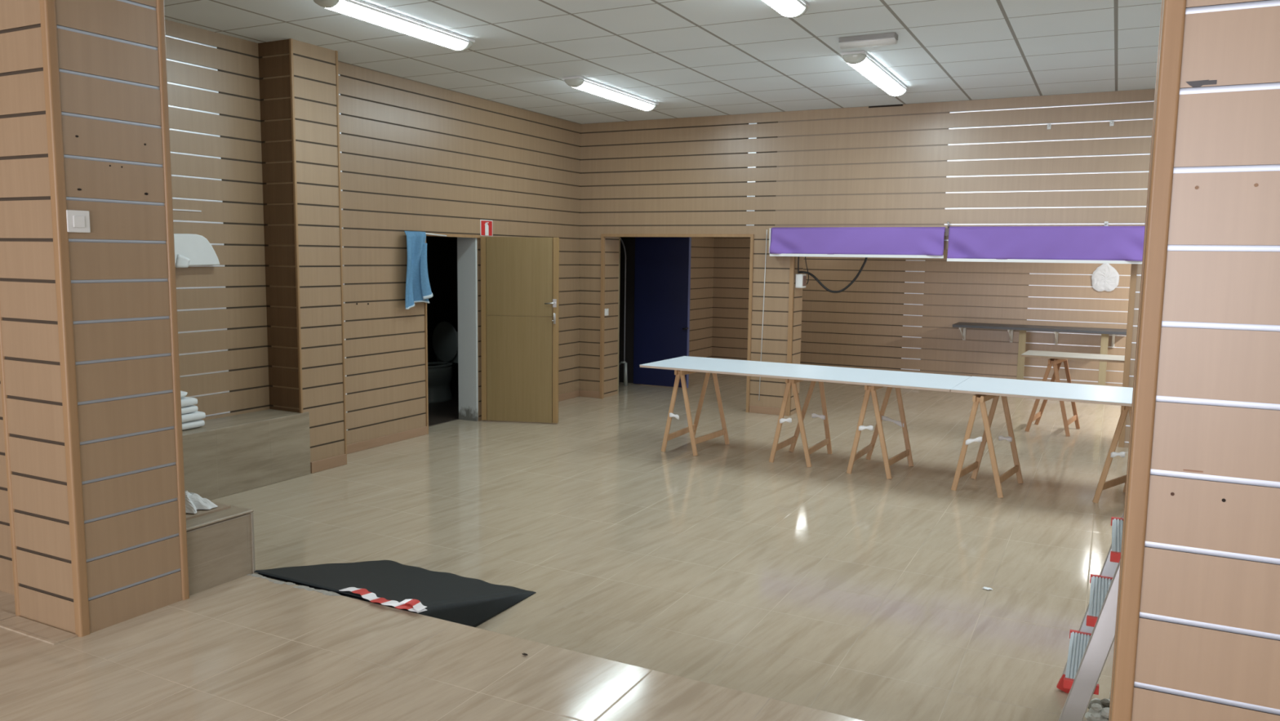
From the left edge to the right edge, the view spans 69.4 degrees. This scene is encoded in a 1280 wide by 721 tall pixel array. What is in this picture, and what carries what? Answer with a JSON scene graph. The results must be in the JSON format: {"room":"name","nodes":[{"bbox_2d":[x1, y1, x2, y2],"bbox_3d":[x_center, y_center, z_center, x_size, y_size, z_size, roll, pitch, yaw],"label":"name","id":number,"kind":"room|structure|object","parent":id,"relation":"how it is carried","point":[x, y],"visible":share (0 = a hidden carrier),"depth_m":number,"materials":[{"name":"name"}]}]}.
{"room":"empty retail shop","nodes":[
{"label":"empty retail shop","id":0,"kind":"room"},
{"bbox_2d":[0,379,13,594],"bbox_3d":[-3.842,-0.570,4.411,3.300,2.949,0.100,4,7,27],"label":"wall","id":1,"kind":"structure","parent":0,"point":[6,583],"depth_m":3.88,"materials":[{"name":"brown wood"}]},
{"bbox_2d":[0,307,20,616],"bbox_3d":[-2.446,-0.451,3.518,0.028,2.949,0.036,4,7,27],"label":"trim","id":2,"kind":"structure","parent":1,"relation":"attached to","point":[6,434],"depth_m":3.60,"materials":[{"name":"brown wood"}]},
{"bbox_2d":[0,609,77,644],"bbox_3d":[-2.682,1.006,3.706,1.200,0.007,0.120,4,7,27],"label":"trim","id":3,"kind":"structure","parent":1,"relation":"attached to","point":[47,633],"depth_m":3.53,"materials":[{"name":"wood"}]},
{"bbox_2d":[0,0,182,634],"bbox_3d":[-2.165,-0.457,3.604,0.398,2.949,0.435,4,7,27],"label":"wall pillar","id":4,"kind":"structure","parent":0,"point":[109,75],"depth_m":3.51,"materials":[{"name":"brown wood"}]},
{"bbox_2d":[39,0,90,636],"bbox_3d":[-2.094,-0.426,3.341,0.040,2.949,0.040,4,7,27],"label":"trim","id":5,"kind":"structure","parent":4,"relation":"attached to","point":[47,7],"depth_m":3.35,"materials":[{"name":"brown wood"}]},
{"bbox_2d":[66,209,90,232],"bbox_3d":[-2.049,-0.507,3.371,0.012,0.080,0.084,4,7,27],"label":"light switch","id":6,"kind":"object","parent":4,"relation":"attached to","point":[77,221],"visible":1,"depth_m":3.37,"materials":[{"name":"white plastic"}]},
{"bbox_2d":[155,0,189,599],"bbox_3d":[-1.891,-0.466,3.715,0.028,2.949,0.032,4,7,27],"label":"trim","id":7,"kind":"structure","parent":4,"relation":"attached to","point":[160,3],"depth_m":3.73,"materials":[{"name":"brown wood"}]},
{"bbox_2d":[257,39,299,412],"bbox_3d":[-2.632,-0.919,6.769,0.334,2.749,0.008,4,7,27],"label":"wall","id":8,"kind":"structure","parent":0,"point":[275,66],"depth_m":6.76,"materials":[{"name":"brown laminate"}]},
{"bbox_2d":[288,38,302,413],"bbox_3d":[-2.489,-0.944,6.688,0.024,2.679,0.020,4,7,27],"label":"trim","id":9,"kind":"structure","parent":8,"relation":"attached to","point":[291,40],"depth_m":6.67,"materials":[{"name":"brown wood"}]},
{"bbox_2d":[262,39,344,462],"bbox_3d":[-2.524,-0.739,6.966,0.300,3.149,0.413,4,7,27],"label":"wall column","id":10,"kind":"structure","parent":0,"point":[314,66],"depth_m":6.88,"materials":[{"name":"brown wood"}]},
{"bbox_2d":[310,453,346,473],"bbox_3d":[-2.389,0.790,7.096,0.014,0.085,0.355,4,7,27],"label":"baseboard","id":11,"kind":"structure","parent":10,"relation":"attached to","point":[338,460],"depth_m":7.08,"materials":[{"name":"brown wood"}]},
{"bbox_2d":[164,19,580,444],"bbox_3d":[-2.375,-0.813,7.642,0.115,3.149,7.104,4,7,27],"label":"wall","id":12,"kind":"structure","parent":0,"point":[415,156],"depth_m":7.72,"materials":[{"name":"brown wood"}]},
{"bbox_2d":[173,208,201,211],"bbox_3d":[-3.079,-1.015,6.241,0.006,0.008,0.260,4,7,27],"label":"metal strip","id":13,"kind":"object","parent":12,"relation":"attached to","point":[173,209],"visible":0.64,"depth_m":6.26,"materials":[{"name":"metal"}]},
{"bbox_2d":[173,233,219,267],"bbox_3d":[-3.089,-0.734,6.171,0.076,0.226,0.633,4,7,27],"label":"paper cover","id":14,"kind":"object","parent":12,"relation":"attached to","point":[190,250],"visible":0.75,"depth_m":6.25,"materials":[{"name":"white paper"}]},
{"bbox_2d":[335,50,346,461],"bbox_3d":[-2.409,-0.758,7.147,0.279,3.149,0.017,4,7,27],"label":"trim","id":15,"kind":"structure","parent":12,"relation":"attached to","point":[336,51],"depth_m":7.07,"materials":[{"name":"brown wood"}]},
{"bbox_2d":[346,426,427,453],"bbox_3d":[-2.251,0.701,7.953,0.014,0.075,1.265,4,7,27],"label":"baseboard","id":16,"kind":"structure","parent":12,"relation":"attached to","point":[360,446],"depth_m":8.03,"materials":[{"name":"brown wood"}]},
{"bbox_2d":[424,240,428,434],"bbox_3d":[-1.950,-0.236,8.421,0.016,1.840,0.018,4,7,27],"label":"trim","id":17,"kind":"structure","parent":12,"relation":"attached to","point":[425,304],"depth_m":8.45,"materials":[{"name":"brown wood"}]},
{"bbox_2d":[425,232,446,236],"bbox_3d":[-1.890,-1.142,8.355,0.013,0.033,0.431,4,7,27],"label":"rod","id":18,"kind":"object","parent":12,"relation":"attached to","point":[425,233],"visible":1,"depth_m":8.42,"materials":[{"name":"white plastic"}]},
{"bbox_2d":[404,231,433,309],"bbox_3d":[-1.953,-0.799,8.171,0.141,0.680,0.368,4,7,27],"label":"towel","id":19,"kind":"object","parent":18,"relation":"hanging from","point":[418,289],"visible":1,"depth_m":8.15,"materials":[{"name":"blue fabric"}]},
{"bbox_2d":[426,232,480,237],"bbox_3d":[-1.749,-1.175,8.686,0.016,0.028,0.810,4,7,27],"label":"trim","id":20,"kind":"structure","parent":12,"relation":"attached to","point":[446,234],"depth_m":8.73,"materials":[{"name":"brown wood"}]},
{"bbox_2d":[457,236,478,421],"bbox_3d":[-1.691,-0.315,9.201,0.223,1.830,0.106,4,7,27],"label":"trim","id":21,"kind":"structure","parent":12,"relation":"attached to","point":[467,259],"depth_m":9.15,"materials":[{"name":"white paint"}]},
{"bbox_2d":[480,219,493,235],"bbox_3d":[-1.515,-1.308,9.127,0.006,0.156,0.200,4,7,27],"label":"fire extinguisher sign","id":22,"kind":"object","parent":12,"relation":"attached to","point":[486,226],"visible":1,"depth_m":9.12,"materials":[{"name":"red plastic"}]},
{"bbox_2d":[480,236,559,422],"bbox_3d":[-1.185,-0.295,9.052,0.775,1.812,0.098,2,6,9],"label":"door","id":23,"kind":"structure","parent":12,"relation":"in","point":[520,275],"depth_m":9.06,"materials":[{"name":"brown wood"}]},
{"bbox_2d":[558,390,579,401],"bbox_3d":[-1.143,0.474,10.102,0.012,0.075,1.842,4,7,27],"label":"baseboard","id":24,"kind":"structure","parent":12,"relation":"attached to","point":[566,396],"depth_m":10.70,"materials":[{"name":"brown wood"}]},
{"bbox_2d":[0,574,865,720],"bbox_3d":[-1.855,1.600,-0.109,11.400,0.300,7.815,4,7,27],"label":"floor","id":25,"kind":"structure","parent":0,"point":[246,647],"depth_m":3.21,"materials":[{"name":"tile"}]},
{"bbox_2d":[247,573,340,595],"bbox_3d":[-1.529,0.984,4.058,0.567,0.002,0.049,4,7,27],"label":"residue","id":26,"kind":"object","parent":25,"relation":"on","point":[307,588],"visible":1,"depth_m":4.03,"materials":[{"name":"grey"}]},
{"bbox_2d":[426,235,458,391],"bbox_3d":[-2.391,-1.027,9.547,1.775,3.149,2.900,4,7,27],"label":"wall","id":27,"kind":"structure","parent":0,"point":[442,251],"depth_m":11.06,"materials":[{"name":"black paint"}]},
{"bbox_2d":[578,173,635,382],"bbox_3d":[-0.945,-1.277,11.939,1.750,3.149,1.500,4,7,27],"label":"wall","id":28,"kind":"structure","parent":0,"point":[628,242],"depth_m":12.06,"materials":[{"name":"beige wood"}]},
{"bbox_2d":[620,237,626,368],"bbox_3d":[-0.287,-0.695,11.944,0.231,1.929,0.020,4,7,27],"label":"trim","id":29,"kind":"structure","parent":28,"relation":"attached to","point":[620,237],"depth_m":11.88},
{"bbox_2d":[633,236,691,387],"bbox_3d":[0.273,-0.677,11.718,0.793,2.020,0.108,4,7,27],"label":"door","id":30,"kind":"structure","parent":28,"relation":"in","point":[662,275],"depth_m":11.73,"materials":[{"name":"blue paint"}]},
{"bbox_2d":[164,0,1161,124],"bbox_3d":[0.160,-2.055,4.448,12.400,0.100,18.400,4,7,27],"label":"ceiling","id":31,"kind":"structure","parent":0,"point":[690,58],"depth_m":6.59,"materials":[{"name":"tile"}]},
{"bbox_2d":[313,0,475,50],"bbox_3d":[-1.540,-2.154,5.931,0.170,0.078,1.350,4,7,27],"label":"fluorescent light","id":32,"kind":"object","parent":31,"relation":"attached to","point":[358,9],"visible":1,"depth_m":5.83,"materials":[{"name":"plastic"}]},
{"bbox_2d":[562,75,658,111],"bbox_3d":[-0.236,-2.418,8.435,0.170,0.078,1.500,4,7,27],"label":"fluorescent light","id":33,"kind":"object","parent":31,"relation":"attached to","point":[580,82],"visible":1,"depth_m":8.24,"materials":[{"name":"plastic"}]},
{"bbox_2d":[762,0,809,17],"bbox_3d":[0.577,-2.002,4.832,0.170,0.078,1.550,4,7,27],"label":"fluorescent light","id":34,"kind":"object","parent":31,"relation":"attached to","point":[787,8],"visible":1,"depth_m":5.32,"materials":[{"name":"plastic"}]},
{"bbox_2d":[839,32,897,48],"bbox_3d":[1.542,-2.154,6.245,0.380,0.065,0.110,4,7,27],"label":"emergency light","id":35,"kind":"object","parent":31,"relation":"attached to","point":[887,38],"visible":1,"depth_m":6.20,"materials":[{"name":"white plastic"}]},
{"bbox_2d":[840,50,908,96],"bbox_3d":[1.901,-2.272,7.398,0.170,0.078,1.590,4,7,27],"label":"fluorescent light","id":36,"kind":"object","parent":31,"relation":"attached to","point":[861,61],"visible":1,"depth_m":7.14,"materials":[{"name":"plastic"}]},
{"bbox_2d":[209,371,1128,720],"bbox_3d":[1.853,0.817,8.173,12.400,0.104,10.800,4,7,27],"label":"floor","id":37,"kind":"structure","parent":0,"point":[860,593],"depth_m":5.53,"materials":[{"name":"laminate"}]},
{"bbox_2d":[186,501,253,595],"bbox_3d":[-2.094,0.916,4.184,0.602,0.494,0.350,4,7,27],"label":"cabinet","id":38,"kind":"object","parent":37,"relation":"on","point":[220,547],"visible":0.32,"depth_m":4.04,"materials":[{"name":"wood"}]},
{"bbox_2d":[186,502,231,519],"bbox_3d":[-2.109,0.666,4.155,0.410,0.010,0.300,4,7,27],"label":"wooden board","id":39,"kind":"object","parent":38,"relation":"on","point":[220,507],"visible":0.21,"depth_m":4.11,"materials":[{"name":"beige wood"}]},
{"bbox_2d":[184,490,217,513],"bbox_3d":[-2.073,0.621,4.178,0.340,0.069,0.216,4,7,27],"label":"rag","id":40,"kind":"object","parent":39,"relation":"on","point":[193,501],"visible":0.44,"depth_m":4.13,"materials":[{"name":"white fabric"}]},
{"bbox_2d":[250,512,255,573],"bbox_3d":[-1.754,0.827,4.188,0.008,0.278,0.009,4,7,27],"label":"trim","id":41,"kind":"structure","parent":38,"relation":"attached to","point":[251,513],"depth_m":4.18,"materials":[{"name":"silver metal"}]},
{"bbox_2d":[182,408,311,499],"bbox_3d":[-3.175,0.719,5.912,0.351,0.470,2.425,4,7,27],"label":"platform","id":42,"kind":"object","parent":37,"relation":"on","point":[226,455],"visible":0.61,"depth_m":6.42,"materials":[{"name":"wood"}]},
{"bbox_2d":[182,419,204,430],"bbox_3d":[-3.123,0.436,6.086,0.220,0.050,0.435,4,7,27],"label":"pack","id":43,"kind":"object","parent":42,"relation":"on","point":[194,424],"visible":0.21,"depth_m":6.15,"materials":[{"name":"white paper"}]},
{"bbox_2d":[181,410,205,422],"bbox_3d":[-3.116,0.385,6.081,0.220,0.052,0.440,4,7,27],"label":"pack","id":44,"kind":"object","parent":43,"relation":"on","point":[194,415],"visible":0.2,"depth_m":6.14,"materials":[{"name":"white fabric"}]},
{"bbox_2d":[181,404,198,413],"bbox_3d":[-3.143,0.336,6.066,0.220,0.046,0.400,4,7,27],"label":"pack","id":45,"kind":"object","parent":44,"relation":"on","point":[188,409],"visible":0.11,"depth_m":6.13,"materials":[{"name":"white paper"}]},
{"bbox_2d":[181,396,197,407],"bbox_3d":[-3.142,0.287,6.061,0.220,0.050,0.400,4,7,27],"label":"pack","id":46,"kind":"object","parent":45,"relation":"on","point":[185,401],"visible":0.16,"depth_m":6.14,"materials":[{"name":"white fabric"}]},
{"bbox_2d":[180,391,187,397],"bbox_3d":[-3.141,0.233,6.055,0.200,0.054,0.360,4,7,27],"label":"pack","id":47,"kind":"object","parent":46,"relation":"on","point":[183,393],"visible":0.17,"depth_m":6.12,"materials":[{"name":"white paper"}]},
{"bbox_2d":[253,560,536,626],"bbox_3d":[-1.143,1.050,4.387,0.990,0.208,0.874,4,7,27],"label":"floor mat","id":48,"kind":"object","parent":37,"relation":"on","point":[451,597],"visible":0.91,"depth_m":4.28,"materials":[{"name":"black rubber"}]},
{"bbox_2d":[339,586,426,612],"bbox_3d":[-1.074,0.992,3.858,0.492,0.022,0.091,4,7,27],"label":"barrier tape","id":49,"kind":"object","parent":48,"relation":"on","point":[414,605],"visible":1,"depth_m":3.82,"materials":[{"name":"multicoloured plastic"}]},
{"bbox_2d":[427,320,457,403],"bbox_3d":[-2.277,0.011,10.418,0.380,0.895,0.750,4,7,27],"label":"toilet","id":50,"kind":"object","parent":37,"relation":"on","point":[445,335],"visible":0.73,"depth_m":10.44,"materials":[{"name":"ceramic"}]},
{"bbox_2d":[618,361,627,386],"bbox_3d":[-0.223,0.167,11.877,0.141,0.314,0.055,4,7,27],"label":"metal fitting","id":51,"kind":"object","parent":37,"relation":"on","point":[625,371],"visible":0.82,"depth_m":11.85,"materials":[{"name":"metal"}]},
{"bbox_2d":[661,369,729,455],"bbox_3d":[0.499,0.406,8.045,0.412,0.720,0.688,4,7,27],"label":"trestle","id":52,"kind":"object","parent":37,"relation":"on","point":[691,428],"visible":0.84,"depth_m":7.88,"materials":[{"name":"brown wood"}]},
{"bbox_2d":[768,378,832,466],"bbox_3d":[1.334,0.462,7.641,0.367,0.720,0.684,4,7,27],"label":"trestle","id":53,"kind":"object","parent":37,"relation":"on","point":[801,414],"visible":0.83,"depth_m":7.51,"materials":[{"name":"brown wood"}]},
{"bbox_2d":[640,355,971,391],"bbox_3d":[1.305,0.091,7.529,2.522,0.020,0.852,4,7,29],"label":"tabletop","id":54,"kind":"object","parent":53,"relation":"on","point":[895,379],"visible":0.88,"depth_m":7.38,"materials":[{"name":"white laminate"}]},
{"bbox_2d":[846,385,913,479],"bbox_3d":[1.915,0.510,7.286,0.414,0.720,0.678,4,7,27],"label":"trestle","id":55,"kind":"object","parent":37,"relation":"on","point":[879,415],"visible":0.83,"depth_m":7.15,"materials":[{"name":"brown wood"}]},
{"bbox_2d":[951,394,1022,497],"bbox_3d":[2.551,0.578,6.751,0.366,0.719,0.652,5,8,36],"label":"trestle","id":56,"kind":"object","parent":37,"relation":"on","point":[982,398],"visible":0.94,"depth_m":6.64,"materials":[{"name":"brown wood"}]},
{"bbox_2d":[1016,329,1026,379],"bbox_3d":[4.810,0.014,11.664,0.080,0.798,0.030,4,7,27],"label":"post","id":57,"kind":"object","parent":37,"relation":"on","point":[1022,335],"visible":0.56,"depth_m":11.64,"materials":[{"name":"brown wood"}]},
{"bbox_2d":[1025,358,1079,436],"bbox_3d":[4.081,0.331,9.105,0.428,0.728,0.536,5,8,35],"label":"trestle","id":58,"kind":"object","parent":37,"relation":"on","point":[1056,362],"visible":0.66,"depth_m":9.01,"materials":[{"name":"brown wood"}]},
{"bbox_2d":[1021,350,1124,362],"bbox_3d":[4.519,-0.018,8.785,1.602,0.021,0.522,4,7,30],"label":"board","id":59,"kind":"object","parent":58,"relation":"on","point":[1033,353],"visible":0.64,"depth_m":8.88,"materials":[{"name":"grey laminate"}]},
{"bbox_2d":[1056,511,1124,720],"bbox_3d":[1.895,0.744,3.124,0.850,1.202,0.518,4,7,27],"label":"stepladder","id":60,"kind":"object","parent":37,"relation":"on","point":[1090,646],"visible":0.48,"depth_m":3.10,"materials":[{"name":"metal"}]},
{"bbox_2d":[1084,691,1111,720],"bbox_3d":[1.687,1.261,3.268,0.210,0.108,0.369,4,7,27],"label":"rubble","id":61,"kind":"object","parent":37,"relation":"on","point":[1099,709],"visible":0.49,"depth_m":3.25,"materials":[{"name":"grey stone"}]},
{"bbox_2d":[1097,333,1108,385],"bbox_3d":[5.633,0.072,11.246,0.080,0.798,0.030,4,7,27],"label":"post","id":62,"kind":"object","parent":37,"relation":"on","point":[1104,337],"visible":0.56,"depth_m":11.22,"materials":[{"name":"brown wood"}]},
{"bbox_2d":[1092,405,1131,502],"bbox_3d":[3.452,0.634,6.371,0.525,0.720,0.402,-5,8,-40],"label":"trestle","id":63,"kind":"object","parent":37,"relation":"on","point":[1102,485],"visible":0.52,"depth_m":6.31,"materials":[{"name":"brown wood"}]},
{"bbox_2d":[950,376,1133,406],"bbox_3d":[3.502,0.256,6.314,2.502,0.020,0.867,4,7,29],"label":"tabletop","id":64,"kind":"object","parent":63,"relation":"on","point":[1059,391],"visible":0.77,"depth_m":6.53,"materials":[{"name":"white laminate"}]},
{"bbox_2d":[639,237,714,384],"bbox_3d":[0.550,-1.367,12.921,0.050,3.149,2.380,4,7,27],"label":"wall","id":65,"kind":"structure","parent":0,"point":[702,255],"depth_m":13.63,"materials":[{"name":"brown wood"}]},
{"bbox_2d":[578,88,1155,447],"bbox_3d":[3.732,-0.853,8.724,9.765,3.149,0.396,4,7,27],"label":"wall","id":66,"kind":"structure","parent":0,"point":[989,162],"depth_m":9.30,"materials":[{"name":"brown wood"}]},
{"bbox_2d":[604,308,608,315],"bbox_3d":[-0.388,-0.562,10.767,0.014,0.080,0.084,4,7,27],"label":"light switch","id":67,"kind":"object","parent":66,"relation":"attached to","point":[606,309],"visible":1,"depth_m":10.76,"materials":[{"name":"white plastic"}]},
{"bbox_2d":[617,236,620,394],"bbox_3d":[-0.254,-1.160,10.985,0.028,3.149,0.020,4,7,27],"label":"trim","id":68,"kind":"structure","parent":66,"relation":"attached to","point":[619,237],"depth_m":11.05,"materials":[{"name":"brown wood"}]},
{"bbox_2d":[600,233,754,412],"bbox_3d":[0.394,-0.451,10.322,1.844,1.904,0.140,4,7,27],"label":"trim","id":69,"kind":"structure","parent":66,"relation":"attached to","point":[602,235],"depth_m":10.23,"materials":[{"name":"brown wood"}]},
{"bbox_2d":[579,390,785,415],"bbox_3d":[0.412,0.467,10.347,2.532,0.075,0.012,4,7,27],"label":"baseboard","id":70,"kind":"structure","parent":66,"relation":"attached to","point":[755,409],"depth_m":9.92,"materials":[{"name":"brown wood"}]},
{"bbox_2d":[758,229,767,399],"bbox_3d":[1.302,-0.472,9.786,0.043,1.810,0.007,4,7,27],"label":"cable","id":71,"kind":"object","parent":66,"relation":"attached to","point":[766,229],"visible":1,"depth_m":9.77,"materials":[{"name":"white plastic"}]},
{"bbox_2d":[785,256,795,416],"bbox_3d":[1.574,-0.290,9.682,0.039,1.760,0.044,4,7,27],"label":"trim","id":72,"kind":"structure","parent":66,"relation":"attached to","point":[792,268],"depth_m":9.65,"materials":[{"name":"brown wood"}]},
{"bbox_2d":[795,274,806,288],"bbox_3d":[1.687,-0.833,9.684,0.080,0.144,0.148,4,7,27],"label":"junction box","id":73,"kind":"object","parent":66,"relation":"attached to","point":[801,279],"visible":1,"depth_m":9.63,"materials":[{"name":"white plastic"}]},
{"bbox_2d":[797,256,799,273],"bbox_3d":[1.655,-1.058,9.631,0.017,0.301,0.024,4,7,27],"label":"cable","id":74,"kind":"object","parent":73,"relation":"attached to","point":[797,256],"visible":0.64,"depth_m":9.63,"materials":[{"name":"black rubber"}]},
{"bbox_2d":[804,256,808,284],"bbox_3d":[1.746,-1.007,9.715,0.065,0.419,0.039,4,7,27],"label":"cable","id":75,"kind":"object","parent":73,"relation":"attached to","point":[805,256],"visible":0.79,"depth_m":9.72,"materials":[{"name":"black rubber"}]},
{"bbox_2d":[799,257,867,293],"bbox_3d":[1.990,-0.935,9.540,0.718,0.477,0.053,4,7,27],"label":"cable","id":76,"kind":"object","parent":66,"relation":"attached to","point":[866,258],"visible":0.92,"depth_m":9.54,"materials":[{"name":"black rubber"}]},
{"bbox_2d":[768,226,945,257],"bbox_3d":[2.130,-1.177,9.196,1.741,0.296,0.151,4,7,27],"label":"roller blind","id":77,"kind":"object","parent":66,"relation":"attached to","point":[819,242],"visible":1,"depth_m":9.14,"materials":[{"name":"purple fabric"}]},
{"bbox_2d":[868,104,902,107],"bbox_3d":[2.398,-2.481,9.019,0.330,0.014,0.016,4,7,27],"label":"trim","id":78,"kind":"structure","parent":66,"relation":"attached to","point":[893,104],"depth_m":9.01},
{"bbox_2d":[945,221,949,235],"bbox_3d":[2.939,-1.256,8.815,0.036,0.140,0.088,4,7,27],"label":"bracket","id":79,"kind":"object","parent":66,"relation":"attached to","point":[947,229],"visible":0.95,"depth_m":8.78,"materials":[{"name":"metal"}]},
{"bbox_2d":[946,226,1145,263],"bbox_3d":[3.662,-1.054,8.393,1.663,0.330,0.111,4,7,27],"label":"roller blind","id":80,"kind":"object","parent":66,"relation":"attached to","point":[1032,244],"visible":0.99,"depth_m":8.36,"materials":[{"name":"purple fabric"}]},
{"bbox_2d":[1109,120,1114,126],"bbox_3d":[4.150,-2.087,8.126,0.032,0.046,0.050,4,7,27],"label":"wall hook","id":81,"kind":"object","parent":66,"relation":"attached to","point":[1112,122],"visible":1,"depth_m":8.14,"materials":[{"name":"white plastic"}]},
{"bbox_2d":[1118,263,1137,447],"bbox_3d":[4.386,-0.097,8.302,0.045,1.760,0.134,4,7,27],"label":"trim","id":82,"kind":"structure","parent":66,"relation":"attached to","point":[1134,266],"depth_m":8.23,"materials":[{"name":"brown wood"}]},
{"bbox_2d":[711,237,1131,386],"bbox_3d":[5.281,-1.186,11.871,9.900,3.149,0.050,4,7,27],"label":"wall","id":83,"kind":"structure","parent":0,"point":[900,314],"depth_m":12.56,"materials":[{"name":"brown wood"}]},
{"bbox_2d":[952,322,1126,347],"bbox_3d":[5.070,-0.309,11.722,2.050,0.235,0.550,4,7,27],"label":"wall shelf","id":84,"kind":"object","parent":83,"relation":"attached to","point":[1010,327],"visible":0.86,"depth_m":11.62,"materials":[{"name":"grey laminate"}]},
{"bbox_2d":[1091,263,1119,291],"bbox_3d":[5.819,-1.044,11.555,0.309,0.361,0.016,4,7,27],"label":"wall ornament","id":85,"kind":"object","parent":83,"relation":"attached to","point":[1105,277],"visible":1,"depth_m":11.55,"materials":[{"name":"white paint"}]},
{"bbox_2d":[1131,0,1279,720],"bbox_3d":[1.683,-0.199,1.774,1.200,2.949,0.500,4,7,27],"label":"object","id":86,"kind":"structure","parent":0,"point":[1208,642],"depth_m":1.80,"materials":[{"name":"brown wood"}]},
{"bbox_2d":[1108,0,1186,720],"bbox_3d":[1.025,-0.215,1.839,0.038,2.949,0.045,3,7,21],"label":"trim","id":87,"kind":"structure","parent":86,"relation":"attached to","point":[1173,14],"depth_m":1.84,"materials":[{"name":"brown wood"}]},
{"bbox_2d":[1182,469,1203,472],"bbox_3d":[1.098,0.219,1.834,0.034,0.002,0.001,4,7,27],"label":"scratch","id":88,"kind":"object","parent":86,"relation":"attached to","point":[1183,469],"visible":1,"depth_m":1.83,"materials":[{"name":"brown wood"}]},
{"bbox_2d":[1186,80,1208,87],"bbox_3d":[1.068,-0.530,1.771,0.039,0.012,0.002,4,7,27],"label":"tape piece","id":89,"kind":"object","parent":86,"relation":"attached to","point":[1193,83],"visible":1,"depth_m":1.77,"materials":[{"name":"grey plastic"}]},
{"bbox_2d":[1203,80,1217,84],"bbox_3d":[1.087,-0.530,1.761,0.022,0.008,0.002,4,7,27],"label":"tape piece","id":90,"kind":"object","parent":86,"relation":"attached to","point":[1210,82],"visible":1,"depth_m":1.76,"materials":[{"name":"grey plastic"}]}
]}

